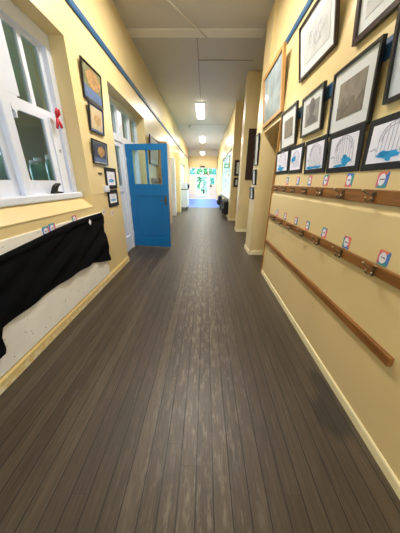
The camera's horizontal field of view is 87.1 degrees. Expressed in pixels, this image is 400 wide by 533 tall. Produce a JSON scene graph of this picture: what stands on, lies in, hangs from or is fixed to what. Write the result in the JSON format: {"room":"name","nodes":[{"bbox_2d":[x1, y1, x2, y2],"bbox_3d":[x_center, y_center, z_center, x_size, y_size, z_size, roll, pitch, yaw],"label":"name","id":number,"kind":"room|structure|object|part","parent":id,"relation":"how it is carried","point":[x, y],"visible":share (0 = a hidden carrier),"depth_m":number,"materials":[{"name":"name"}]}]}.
{"room":"school corridor","nodes":[
{"label":"school corridor","id":0,"kind":"room"},
{"bbox_2d":[1,22,134,239],"bbox_3d":[-3.397,-1.701,3.446,3.420,3.500,10.700,1,22,1],"label":"wall","id":1,"kind":"structure","parent":0,"point":[29,128],"depth_m":5.83,"materials":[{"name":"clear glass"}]},
{"bbox_3d":[-2.233,-0.571,3.277,0.400,1.360,2.800,1,22,1],"label":"shelf","id":2,"kind":"object","parent":1,"relation":"on","visible":0},
{"bbox_2d":[0,155,7,179],"bbox_3d":[-2.238,-1.121,2.323,0.130,0.371,0.130,1,22,1],"label":"jar","id":3,"kind":"object","parent":2,"relation":"on","point":[2,169],"visible":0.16,"depth_m":2.33,"materials":[{"name":"glass"}]},
{"bbox_2d":[29,160,43,179],"bbox_3d":[-2.167,-1.252,2.786,0.130,0.270,0.130,1,22,1],"label":"jar","id":4,"kind":"object","parent":2,"relation":"on","point":[36,172],"visible":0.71,"depth_m":2.74,"materials":[{"name":"glass"}]},
{"bbox_3d":[-2.166,-1.356,2.744,0.096,0.045,0.096,1,22,1],"label":"lid","id":5,"kind":"part","parent":4,"relation":"part of","materials":[{"name":"white"}]},
{"bbox_2d":[33,157,47,179],"bbox_3d":[-2.223,-1.336,2.926,0.130,0.320,0.130,1,22,1],"label":"jar","id":6,"kind":"object","parent":2,"relation":"on","point":[38,159],"visible":0.42,"depth_m":2.89,"materials":[{"name":"glass"}]},
{"bbox_3d":[-2.221,-1.460,2.876,0.096,0.053,0.096,1,22,1],"label":"lid","id":7,"kind":"part","parent":6,"relation":"part of","materials":[{"name":"white"}]},
{"bbox_2d":[45,154,53,179],"bbox_3d":[-2.159,-1.418,3.064,0.130,0.371,0.130,1,22,1],"label":"jar","id":8,"kind":"object","parent":2,"relation":"on","point":[48,164],"visible":0.36,"depth_m":3.00,"materials":[{"name":"glass"}]},
{"bbox_2d":[0,0,188,370],"bbox_3d":[-1.418,-3.264,6.648,0.362,3.860,24.700,1,22,1],"label":"wall","id":9,"kind":"structure","parent":0,"point":[68,37],"depth_m":2.61,"materials":[{"name":"beige paint"}]},
{"bbox_2d":[0,0,82,206],"bbox_3d":[-1.596,-1.127,1.248,0.260,1.520,2.380,1,22,1],"label":"window","id":10,"kind":"structure","parent":9,"relation":"in","point":[18,189],"depth_m":1.87,"materials":[{"name":"white paint"}]},
{"bbox_3d":[-1.587,-0.834,1.392,0.045,0.730,0.710,1,22,1],"label":"sash","id":11,"kind":"part","parent":10,"relation":"part of","materials":[{"name":"white paint"}]},
{"bbox_3d":[-1.563,-1.738,1.856,0.100,0.599,0.645,1,22,1],"label":"sash","id":12,"kind":"part","parent":10,"relation":"part of","materials":[{"name":"white paint"}]},
{"bbox_3d":[-1.605,-0.458,1.520,0.260,0.065,2.365,1,22,1],"label":"sill","id":13,"kind":"part","parent":10,"relation":"part of","materials":[{"name":"white paint"}]},
{"bbox_3d":[-1.569,-1.121,2.104,0.045,0.730,0.645,1,22,1],"label":"sash","id":14,"kind":"part","parent":10,"relation":"part of","materials":[{"name":"white paint"}]},
{"bbox_2d":[51,183,63,193],"bbox_3d":[-1.501,-0.817,2.195,0.038,0.100,0.160,1,22,1],"label":"wedge","id":15,"kind":"object","parent":10,"relation":"on","point":[54,190],"visible":0.88,"depth_m":2.17,"materials":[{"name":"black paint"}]},
{"bbox_2d":[55,108,62,128],"bbox_3d":[-1.479,-1.538,2.192,0.044,0.188,0.086,1,22,1],"label":"ribbon","id":16,"kind":"object","parent":10,"relation":"attached to","point":[57,111],"visible":1,"depth_m":2.19,"materials":[{"name":"red fabric"}]},
{"bbox_2d":[0,212,109,377],"bbox_3d":[-1.407,0.498,0.980,0.014,0.899,4.380,1,22,1],"label":"board","id":17,"kind":"object","parent":9,"relation":"attached to","point":[24,331],"visible":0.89,"depth_m":1.83,"materials":[{"name":"white wood"}]},
{"bbox_2d":[42,226,49,234],"bbox_3d":[-1.367,-0.313,1.871,0.005,0.085,0.085,1,22,1],"label":"name tag","id":18,"kind":"object","parent":17,"relation":"attached to","point":[45,229],"visible":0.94,"depth_m":1.86,"materials":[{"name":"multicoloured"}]},
{"bbox_2d":[48,223,55,230],"bbox_3d":[-1.364,-0.354,1.946,0.005,0.085,0.085,1,22,1],"label":"name tag","id":19,"kind":"object","parent":17,"relation":"attached to","point":[51,226],"visible":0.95,"depth_m":1.94,"materials":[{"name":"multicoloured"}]},
{"bbox_2d":[0,212,110,358],"bbox_3d":[-1.346,0.125,1.763,0.062,0.780,2.716,1,22,1],"label":"cloth","id":20,"kind":"object","parent":17,"relation":"hanging from","point":[31,270],"visible":1,"depth_m":1.85,"materials":[{"name":"black fabric"}]},
{"bbox_2d":[0,256,129,394],"bbox_3d":[-1.256,-1.476,7.254,0.018,0.095,24.500,1,22,1],"label":"baseboard","id":21,"kind":"structure","parent":9,"relation":"attached to","point":[8,378],"depth_m":1.95,"materials":[{"name":"yellow paint"}]},
{"bbox_2d":[79,55,103,109],"bbox_3d":[-1.308,-2.201,2.562,0.045,0.367,0.481,1,22,1],"label":"framed picture","id":22,"kind":"object","parent":9,"relation":"attached to","point":[91,81],"visible":0.98,"depth_m":2.52,"materials":[{"name":"paper"}]},
{"bbox_2d":[82,61,101,106],"bbox_3d":[-1.305,-2.201,2.562,0.024,0.310,0.425,1,22,1],"label":"painting","id":23,"kind":"object","parent":22,"relation":"attached to","point":[92,81],"depth_m":2.54,"materials":[{"name":"paper"}]},
{"bbox_2d":[87,100,104,136],"bbox_3d":[-1.310,-1.862,2.667,0.051,0.307,0.374,1,22,1],"label":"framed picture","id":24,"kind":"object","parent":9,"relation":"attached to","point":[95,113],"visible":1,"depth_m":2.64,"materials":[{"name":"black"}]},
{"bbox_2d":[90,105,102,132],"bbox_3d":[-1.308,-1.862,2.667,0.024,0.230,0.298,1,22,1],"label":"painting","id":25,"kind":"object","parent":24,"relation":"attached to","point":[96,113],"depth_m":2.66,"materials":[{"name":"paper"}]},
{"bbox_2d":[91,138,108,165],"bbox_3d":[-1.320,-1.502,2.785,0.041,0.278,0.412,1,22,1],"label":"framed picture","id":26,"kind":"object","parent":9,"relation":"attached to","point":[99,149],"visible":1,"depth_m":2.75,"materials":[{"name":"black"}]},
{"bbox_2d":[93,142,106,162],"bbox_3d":[-1.319,-1.501,2.785,0.017,0.217,0.352,1,22,1],"label":"painting","id":27,"kind":"object","parent":26,"relation":"attached to","point":[99,148],"depth_m":2.77,"materials":[{"name":"paper"}]},
{"bbox_2d":[103,186,109,191],"bbox_3d":[-1.327,-1.107,2.998,0.038,0.085,0.135,1,22,1],"label":"light switch","id":28,"kind":"object","parent":9,"relation":"attached to","point":[106,188],"visible":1,"depth_m":2.96,"materials":[{"name":"white plastic"}]},
{"bbox_2d":[104,167,116,188],"bbox_3d":[-1.330,-1.318,3.147,0.012,0.288,0.384,2,22,0],"label":"framed picture","id":29,"kind":"object","parent":9,"relation":"attached to","point":[110,173],"visible":0.99,"depth_m":3.13,"materials":[{"name":"black paper"}]},
{"bbox_2d":[107,190,118,206],"bbox_3d":[-1.337,-1.054,3.242,0.011,0.237,0.364,1,22,1],"label":"framed picture","id":30,"kind":"object","parent":9,"relation":"attached to","point":[113,200],"visible":0.98,"depth_m":3.23,"materials":[{"name":"black paper"}]},
{"bbox_2d":[108,93,140,250],"bbox_3d":[-1.539,-1.735,4.371,0.102,2.720,1.930,1,22,1],"label":"door frame","id":31,"kind":"structure","parent":9,"relation":"attached to","point":[117,109],"depth_m":4.27,"materials":[{"name":"white paint"}]},
{"bbox_3d":[-1.548,-1.249,4.033,0.055,2.070,0.780,1,22,1],"label":"panel","id":32,"kind":"part","parent":31,"relation":"part of","materials":[{"name":"white paint"}]},
{"bbox_2d":[65,0,188,159],"bbox_3d":[-1.202,-4.478,6.586,0.028,0.075,23.500,1,22,1],"label":"trim","id":33,"kind":"structure","parent":9,"relation":"attached to","point":[71,3],"depth_m":2.94,"materials":[{"name":"blue paint"}]},
{"bbox_2d":[125,143,170,246],"bbox_3d":[-1.075,-1.409,4.413,0.860,2.045,0.104,4,22,8],"label":"door","id":34,"kind":"structure","parent":9,"relation":"in","point":[150,206],"depth_m":4.46,"materials":[{"name":"blue paint"}]},
{"bbox_2d":[149,134,158,166],"bbox_3d":[-1.225,-3.081,5.666,0.067,0.662,1.050,1,22,1],"label":"framed picture","id":35,"kind":"object","parent":9,"relation":"attached to","point":[153,154],"visible":0.88,"depth_m":5.57,"materials":[{"name":"black"}]},
{"bbox_2d":[151,141,157,161],"bbox_3d":[-1.223,-3.080,5.666,0.002,0.401,0.790,4,22,0],"label":"print","id":36,"kind":"object","parent":35,"relation":"attached to","point":[154,153],"depth_m":5.67},
{"bbox_2d":[151,178,160,183],"bbox_3d":[-1.225,-2.430,6.056,0.082,0.200,1.090,1,22,1],"label":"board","id":37,"kind":"object","parent":9,"relation":"attached to","point":[154,180],"visible":0.84,"depth_m":5.89,"materials":[{"name":"brown wood"}]},
{"bbox_2d":[159,141,171,224],"bbox_3d":[-1.122,-2.645,6.943,0.250,2.500,0.600,1,22,1],"label":"trim","id":38,"kind":"structure","parent":9,"relation":"attached to","point":[168,145],"depth_m":6.76,"materials":[{"name":"beige paint"}]},
{"bbox_2d":[171,157,176,215],"bbox_3d":[-1.117,-3.349,8.961,0.160,2.300,0.170,1,22,1],"label":"trim","id":39,"kind":"structure","parent":9,"relation":"attached to","point":[173,176],"depth_m":8.88,"materials":[{"name":"white paint"}]},
{"bbox_2d":[174,152,180,212],"bbox_3d":[-1.050,-3.931,10.009,0.235,2.600,0.450,1,22,1],"label":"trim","id":40,"kind":"structure","parent":9,"relation":"attached to","point":[176,154],"depth_m":9.81,"materials":[{"name":"beige paint"}]},
{"bbox_2d":[181,164,183,182],"bbox_3d":[-1.245,-5.943,13.598,0.082,1.250,2.800,1,22,1],"label":"window","id":41,"kind":"structure","parent":9,"relation":"in","point":[182,178],"depth_m":14.48,"materials":[{"name":"white glass"}]},
{"bbox_2d":[112,0,274,149],"bbox_3d":[0.505,-5.062,5.877,4.200,0.100,24.700,1,22,1],"label":"ceiling","id":42,"kind":"structure","parent":0,"point":[172,63],"depth_m":4.42,"materials":[{"name":"beige paint"}]},
{"bbox_2d":[167,0,207,37],"bbox_3d":[-0.401,-3.910,3.145,0.022,0.024,1.844,15,26,32],"label":"trim","id":43,"kind":"structure","parent":42,"relation":"attached to","point":[169,1],"depth_m":3.35,"materials":[{"name":"beige paint"}]},
{"bbox_2d":[127,28,265,37],"bbox_3d":[-0.069,-4.150,3.740,2.405,0.012,0.230,1,22,1],"label":"trim","id":44,"kind":"structure","parent":42,"relation":"attached to","point":[133,32],"depth_m":3.72,"materials":[{"name":"beige paint"}]},
{"bbox_2d":[197,38,200,99],"bbox_3d":[-0.016,-4.786,5.316,0.020,0.006,3.170,1,22,1],"label":"trim","id":45,"kind":"structure","parent":42,"relation":"attached to","point":[197,38],"depth_m":4.78,"materials":[{"name":"beige paint"}]},
{"bbox_2d":[195,102,204,118],"bbox_3d":[0.015,-5.718,7.754,0.340,0.095,1.650,1,22,1],"label":"ceiling light","id":46,"kind":"object","parent":42,"relation":"attached to","point":[200,106],"visible":1,"depth_m":7.50,"materials":[{"name":"white plastic"}]},
{"bbox_2d":[199,136,204,142],"bbox_3d":[0.146,-7.778,12.880,0.340,0.095,1.700,1,22,1],"label":"ceiling light","id":47,"kind":"object","parent":42,"relation":"attached to","point":[202,138],"visible":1,"depth_m":12.62,"materials":[{"name":"white plastic"}]},
{"bbox_2d":[176,124,227,124],"bbox_3d":[0.083,-6.544,9.690,2.405,0.006,0.060,1,22,1],"label":"trim","id":48,"kind":"structure","parent":42,"relation":"attached to","point":[176,124],"depth_m":9.68,"materials":[{"name":"beige paint"}]},
{"bbox_2d":[199,60,252,60],"bbox_3d":[0.565,-4.476,4.564,1.180,0.007,0.030,1,22,1],"label":"trim","id":49,"kind":"structure","parent":42,"relation":"attached to","point":[199,60],"depth_m":4.57,"materials":[{"name":"beige paint"}]},
{"bbox_2d":[0,199,399,532],"bbox_3d":[0.454,-1.369,7.308,4.200,0.100,24.600,1,22,1],"label":"floor","id":50,"kind":"structure","parent":0,"point":[184,397],"depth_m":1.34,"materials":[{"name":"brown wood"}]},
{"bbox_2d":[181,189,188,209],"bbox_3d":[-0.856,-3.712,11.574,0.518,1.030,1.020,1,22,1],"label":"base cabinet","id":51,"kind":"object","parent":50,"relation":"on","point":[184,192],"visible":0.84,"depth_m":11.11,"materials":[{"name":"white wood"}]},
{"bbox_2d":[181,183,186,188],"bbox_3d":[-0.885,-4.278,11.186,0.400,0.310,0.500,1,22,1],"label":"machine","id":52,"kind":"object","parent":51,"relation":"on","point":[183,185],"visible":0.55,"depth_m":10.95,"materials":[{"name":"white plastic"}]},
{"bbox_2d":[189,156,217,189],"bbox_3d":[0.769,-7.791,17.979,4.200,3.860,0.200,1,22,1],"label":"wall","id":53,"kind":"structure","parent":0,"point":[194,161],"depth_m":17.51,"materials":[{"name":"beige paint"}]},
{"bbox_2d":[189,167,216,198],"bbox_3d":[0.244,-7.156,18.178,2.330,2.520,0.168,1,22,1],"label":"door","id":54,"kind":"structure","parent":53,"relation":"in","point":[211,191],"depth_m":18.29,"materials":[{"name":"paint"}]},
{"bbox_3d":[-0.663,-6.910,18.342,0.520,1.880,0.050,1,22,1],"label":"fixed panel","id":55,"kind":"part","parent":54,"relation":"part of","materials":[{"name":"paint"}]},
{"bbox_2d":[189,149,217,155],"bbox_3d":[0.270,-9.335,17.247,2.405,0.460,0.030,1,22,1],"label":"trim","id":56,"kind":"structure","parent":53,"relation":"attached to","point":[192,152],"depth_m":17.24,"materials":[{"name":"beige paint"}]},
{"bbox_2d":[216,0,399,481],"bbox_3d":[1.852,-3.197,6.592,1.455,3.860,24.700,1,22,1],"label":"wall","id":57,"kind":"structure","parent":0,"point":[371,388],"depth_m":1.62,"materials":[{"name":"beige paint"}]},
{"bbox_2d":[217,195,221,204],"bbox_3d":[1.153,-4.006,12.591,0.258,0.588,0.800,1,22,1],"label":"bag","id":58,"kind":"object","parent":57,"relation":"hanging from","point":[219,196],"visible":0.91,"depth_m":12.27,"materials":[{"name":"blue fabric"}]},
{"bbox_2d":[221,199,228,214],"bbox_3d":[1.060,-2.543,8.923,0.258,0.608,0.500,1,22,1],"label":"bag","id":59,"kind":"object","parent":57,"relation":"attached to","point":[224,210],"visible":0.99,"depth_m":8.74,"materials":[{"name":"black fabric"}]},
{"bbox_2d":[220,150,231,198],"bbox_3d":[1.340,-4.557,10.532,0.270,1.870,5.400,1,22,1],"label":"window","id":60,"kind":"structure","parent":57,"relation":"in","point":[226,171],"depth_m":10.48,"materials":[{"name":"white glass"}]},
{"bbox_3d":[1.375,-4.565,10.528,0.006,1.750,5.300,1,22,1],"label":"pane","id":61,"kind":"part","parent":60,"relation":"part of","materials":[{"name":"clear glass"}]},
{"bbox_2d":[233,178,237,186],"bbox_3d":[1.343,-3.102,7.759,0.210,0.320,0.030,1,22,1],"label":"framed picture","id":62,"kind":"object","parent":57,"relation":"attached to","point":[235,183],"visible":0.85,"depth_m":7.76,"materials":[{"name":"black paint"}]},
{"bbox_2d":[234,160,239,175],"bbox_3d":[1.359,-3.547,7.579,0.230,0.520,0.030,1,22,1],"label":"framed picture","id":63,"kind":"object","parent":57,"relation":"attached to","point":[237,162],"visible":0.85,"depth_m":7.58,"materials":[{"name":"black paint"}]},
{"bbox_2d":[245,129,256,179],"bbox_3d":[1.559,-2.981,5.643,0.600,1.220,0.035,1,22,1],"label":"board","id":64,"kind":"object","parent":57,"relation":"attached to","point":[252,132],"visible":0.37,"depth_m":5.63,"materials":[{"name":"black wood"}]},
{"bbox_2d":[250,187,253,199],"bbox_3d":[1.020,-1.447,4.146,0.049,0.223,0.280,1,22,1],"label":"framed picture","id":65,"kind":"object","parent":57,"relation":"attached to","point":[251,188],"visible":1,"depth_m":4.06,"materials":[{"name":"black paint"}]},
{"bbox_2d":[252,169,256,184],"bbox_3d":[1.034,-1.699,4.007,0.049,0.272,0.250,1,22,1],"label":"framed picture","id":66,"kind":"object","parent":57,"relation":"attached to","point":[254,172],"visible":1,"depth_m":3.97,"materials":[{"name":"black paint"}]},
{"bbox_2d":[254,133,259,165],"bbox_3d":[1.039,-2.121,3.837,0.049,0.501,0.250,1,22,1],"label":"framed picture","id":67,"kind":"object","parent":57,"relation":"attached to","point":[257,138],"visible":1,"depth_m":3.80,"materials":[{"name":"white paper"}]},
{"bbox_2d":[255,138,257,161],"bbox_3d":[1.037,-2.121,3.837,0.002,0.380,0.130,-1,22,2],"label":"print","id":68,"kind":"object","parent":67,"relation":"attached to","point":[257,138],"depth_m":3.86},
{"bbox_2d":[261,119,280,269],"bbox_3d":[1.049,-0.911,3.117,0.038,2.190,0.022,1,22,1],"label":"trim","id":69,"kind":"structure","parent":57,"relation":"attached to","point":[279,135],"depth_m":2.98,"materials":[{"name":"beige paint"}]},
{"bbox_2d":[262,41,286,128],"bbox_3d":[1.035,-2.481,3.012,0.104,0.678,0.946,1,22,1],"label":"framed picture","id":70,"kind":"object","parent":57,"relation":"attached to","point":[274,79],"visible":1,"depth_m":2.89,"materials":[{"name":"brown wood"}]},
{"bbox_2d":[276,147,289,174],"bbox_3d":[1.043,-1.325,2.672,0.030,0.277,0.462,1,22,1],"label":"drawing","id":71,"kind":"object","parent":57,"relation":"attached to","point":[282,162],"visible":1,"depth_m":2.63,"materials":[{"name":"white paper"}]},
{"bbox_2d":[280,100,298,150],"bbox_3d":[1.025,-1.598,2.433,0.068,0.397,0.465,1,22,1],"label":"framed picture","id":72,"kind":"object","parent":57,"relation":"attached to","point":[289,118],"visible":0.98,"depth_m":2.39,"materials":[{"name":"white paper"}]},
{"bbox_2d":[284,116,292,138],"bbox_3d":[1.023,-1.598,2.433,0.002,0.182,0.251,-5,22,3],"label":"print","id":73,"kind":"object","parent":72,"relation":"attached to","point":[288,122],"depth_m":2.42},
{"bbox_2d":[288,142,304,173],"bbox_3d":[1.036,-1.157,2.272,0.025,0.275,0.357,1,22,1],"label":"drawing","id":74,"kind":"object","parent":57,"relation":"attached to","point":[296,152],"visible":1,"depth_m":2.24,"materials":[{"name":"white paper"}]},
{"bbox_2d":[285,0,313,43],"bbox_3d":[1.003,-1.624,-0.311,0.020,0.070,8.680,1,22,1],"label":"trim","id":75,"kind":"structure","parent":57,"relation":"attached to","point":[309,2],"depth_m":2.24,"materials":[{"name":"blue paint"}]},
{"bbox_2d":[305,221,309,229],"bbox_3d":[1.012,-0.384,1.981,0.005,0.082,0.074,1,22,1],"label":"name tag","id":76,"kind":"object","parent":57,"relation":"attached to","point":[307,222],"visible":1,"depth_m":1.98,"materials":[{"name":"multicoloured"}]},
{"bbox_2d":[216,199,399,499],"bbox_3d":[1.769,-1.410,7.204,1.370,0.085,24.500,1,22,1],"label":"baseboard","id":77,"kind":"structure","parent":57,"relation":"attached to","point":[389,474],"depth_m":1.43,"materials":[{"name":"beige paint"}]},
{"bbox_2d":[307,176,312,185],"bbox_3d":[1.034,-0.808,1.980,0.005,0.084,0.076,1,22,1],"label":"name tag","id":78,"kind":"object","parent":57,"relation":"attached to","point":[310,177],"visible":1,"depth_m":1.97,"materials":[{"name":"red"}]},
{"bbox_2d":[300,80,327,138],"bbox_3d":[1.016,-1.391,1.910,0.060,0.332,0.410,1,22,1],"label":"framed picture","id":79,"kind":"object","parent":57,"relation":"attached to","point":[313,104],"visible":1,"depth_m":1.87,"materials":[{"name":"white paper"}]},
{"bbox_2d":[305,96,319,127],"bbox_3d":[1.012,-1.404,1.905,0.026,0.204,0.256,1,22,1],"label":"print","id":80,"kind":"object","parent":79,"relation":"attached to","point":[312,106],"depth_m":1.89},
{"bbox_2d":[304,133,328,173],"bbox_3d":[1.018,-0.979,1.866,0.038,0.279,0.390,1,22,1],"label":"drawing","id":81,"kind":"object","parent":57,"relation":"attached to","point":[316,149],"visible":1,"depth_m":1.83,"materials":[{"name":"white paper"}]},
{"bbox_2d":[299,0,340,82],"bbox_3d":[1.005,-2.000,1.823,0.103,0.425,0.660,1,22,1],"label":"framed picture","id":82,"kind":"object","parent":57,"relation":"attached to","point":[319,31],"visible":1,"depth_m":1.79,"materials":[{"name":"black"}]},
{"bbox_2d":[321,227,327,238],"bbox_3d":[1.005,-0.273,1.703,0.005,0.082,0.074,1,22,1],"label":"name tag","id":83,"kind":"object","parent":57,"relation":"attached to","point":[324,230],"visible":1,"depth_m":1.70,"materials":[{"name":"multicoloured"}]},
{"bbox_2d":[323,175,329,185],"bbox_3d":[1.027,-0.702,1.716,0.005,0.084,0.076,1,22,1],"label":"name tag","id":84,"kind":"object","parent":57,"relation":"attached to","point":[326,177],"visible":1,"depth_m":1.71,"materials":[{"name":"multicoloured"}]},
{"bbox_2d":[265,239,393,366],"bbox_3d":[0.995,0.042,2.183,0.028,0.054,2.405,1,22,1],"label":"rail","id":85,"kind":"object","parent":57,"relation":"attached to","point":[384,356],"visible":1,"depth_m":1.42,"materials":[{"name":"brown wood"}]},
{"bbox_2d":[268,213,399,289],"bbox_3d":[0.969,-0.213,1.741,0.076,0.072,3.035,1,22,1],"label":"hook rail","id":86,"kind":"object","parent":57,"relation":"attached to","point":[382,273],"visible":1,"depth_m":1.38,"materials":[{"name":"brown wood"}]},
{"bbox_2d":[272,185,399,206],"bbox_3d":[0.986,-0.562,1.601,0.076,0.079,3.035,1,22,1],"label":"hook rail","id":87,"kind":"object","parent":57,"relation":"attached to","point":[382,197],"visible":1,"depth_m":1.39,"materials":[{"name":"brown wood"}]},
{"bbox_2d":[298,34,393,118],"bbox_3d":[1.020,-1.143,1.035,0.014,0.105,3.420,1,22,1],"label":"trim","id":88,"kind":"structure","parent":57,"relation":"attached to","point":[387,53],"depth_m":1.16,"materials":[{"name":"blue paint"}]},
{"bbox_2d":[326,122,366,172],"bbox_3d":[1.008,-0.811,1.482,0.038,0.269,0.389,1,22,1],"label":"drawing","id":89,"kind":"object","parent":57,"relation":"attached to","point":[345,146],"visible":1,"depth_m":1.44,"materials":[{"name":"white paper"}]},
{"bbox_2d":[342,235,351,248],"bbox_3d":[0.998,-0.164,1.433,0.005,0.082,0.074,1,22,1],"label":"name tag","id":90,"kind":"object","parent":57,"relation":"attached to","point":[347,240],"visible":1,"depth_m":1.43,"materials":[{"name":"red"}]},
{"bbox_2d":[344,173,354,186],"bbox_3d":[1.020,-0.590,1.438,0.005,0.084,0.076,1,22,1],"label":"name tag","id":91,"kind":"object","parent":57,"relation":"attached to","point":[349,179],"visible":1,"depth_m":1.43,"materials":[{"name":"multicoloured"}]},
{"bbox_3d":[1.020,-0.592,1.441,0.001,0.064,0.047,1,22,1],"label":"name panel","id":92,"kind":"part","parent":91,"relation":"part of","materials":[{"name":"white paper"}]},
{"bbox_2d":[327,33,387,137],"bbox_3d":[1.001,-1.130,1.396,0.060,0.400,0.460,1,22,1],"label":"framed picture","id":93,"kind":"object","parent":57,"relation":"attached to","point":[355,86],"visible":0.96,"depth_m":1.33,"materials":[{"name":"white paper"}]},
{"bbox_2d":[336,65,368,120],"bbox_3d":[1.000,-1.130,1.396,0.021,0.215,0.276,1,22,1],"label":"print","id":94,"kind":"object","parent":93,"relation":"attached to","point":[353,89],"depth_m":1.37},
{"bbox_2d":[351,0,399,46],"bbox_3d":[0.989,-1.570,0.993,0.089,0.503,0.680,1,22,1],"label":"framed picture","id":95,"kind":"object","parent":57,"relation":"attached to","point":[370,14],"visible":1,"depth_m":1.25,"materials":[{"name":"black"}]},
{"bbox_2d":[360,111,399,170],"bbox_3d":[1.008,-0.656,1.102,0.020,0.268,0.400,1,22,1],"label":"drawing","id":96,"kind":"object","parent":57,"relation":"attached to","point":[382,148],"visible":1,"depth_m":1.15,"materials":[{"name":"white paper"}]},
{"bbox_2d":[375,171,389,187],"bbox_3d":[1.013,-0.482,1.169,0.005,0.084,0.076,1,22,1],"label":"name tag","id":97,"kind":"object","parent":57,"relation":"attached to","point":[383,177],"visible":1,"depth_m":1.17,"materials":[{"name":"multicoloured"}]},
{"bbox_3d":[1.013,-0.483,1.172,0.001,0.064,0.047,1,22,1],"label":"name panel","id":98,"kind":"part","parent":97,"relation":"part of","materials":[{"name":"white paper"}]},
{"bbox_2d":[376,249,390,266],"bbox_3d":[0.991,-0.045,1.137,0.005,0.082,0.074,1,22,1],"label":"name tag","id":99,"kind":"object","parent":57,"relation":"attached to","point":[383,258],"visible":1,"depth_m":1.13,"materials":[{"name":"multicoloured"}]},
{"bbox_3d":[0.991,-0.046,1.140,0.001,0.062,0.046,1,22,1],"label":"name panel","id":100,"kind":"part","parent":99,"relation":"part of","materials":[{"name":"white paper"}]},
{"bbox_2d":[382,5,399,104],"bbox_3d":[0.982,-0.983,0.866,0.074,0.397,0.465,1,22,1],"label":"framed picture","id":101,"kind":"object","parent":57,"relation":"attached to","point":[392,85],"visible":1,"depth_m":1.07,"materials":[{"name":"white paper"}]},
{"label":"outside","id":102,"kind":"structure","parent":0,"visible":0},
{"bbox_3d":[0.665,-9.315,27.502,60.000,0.180,82.000,1,22,1],"label":"ground","id":103,"kind":"structure","parent":102,"visible":0},
{"bbox_2d":[191,168,212,193],"bbox_3d":[0.592,-11.967,27.485,3.711,4.761,3.783,1,22,1],"label":"tree","id":104,"kind":"object","parent":103,"relation":"on","point":[200,180],"visible":0.35,"depth_m":27.40,"materials":[{"name":"green plant"}]},
{"bbox_2d":[209,169,215,188],"bbox_3d":[2.648,-10.770,24.792,3.367,4.603,3.422,1,22,1],"label":"tree","id":105,"kind":"object","parent":103,"relation":"on","point":[213,170],"visible":0.09,"depth_m":24.46,"materials":[{"name":"plant"}]}
]}

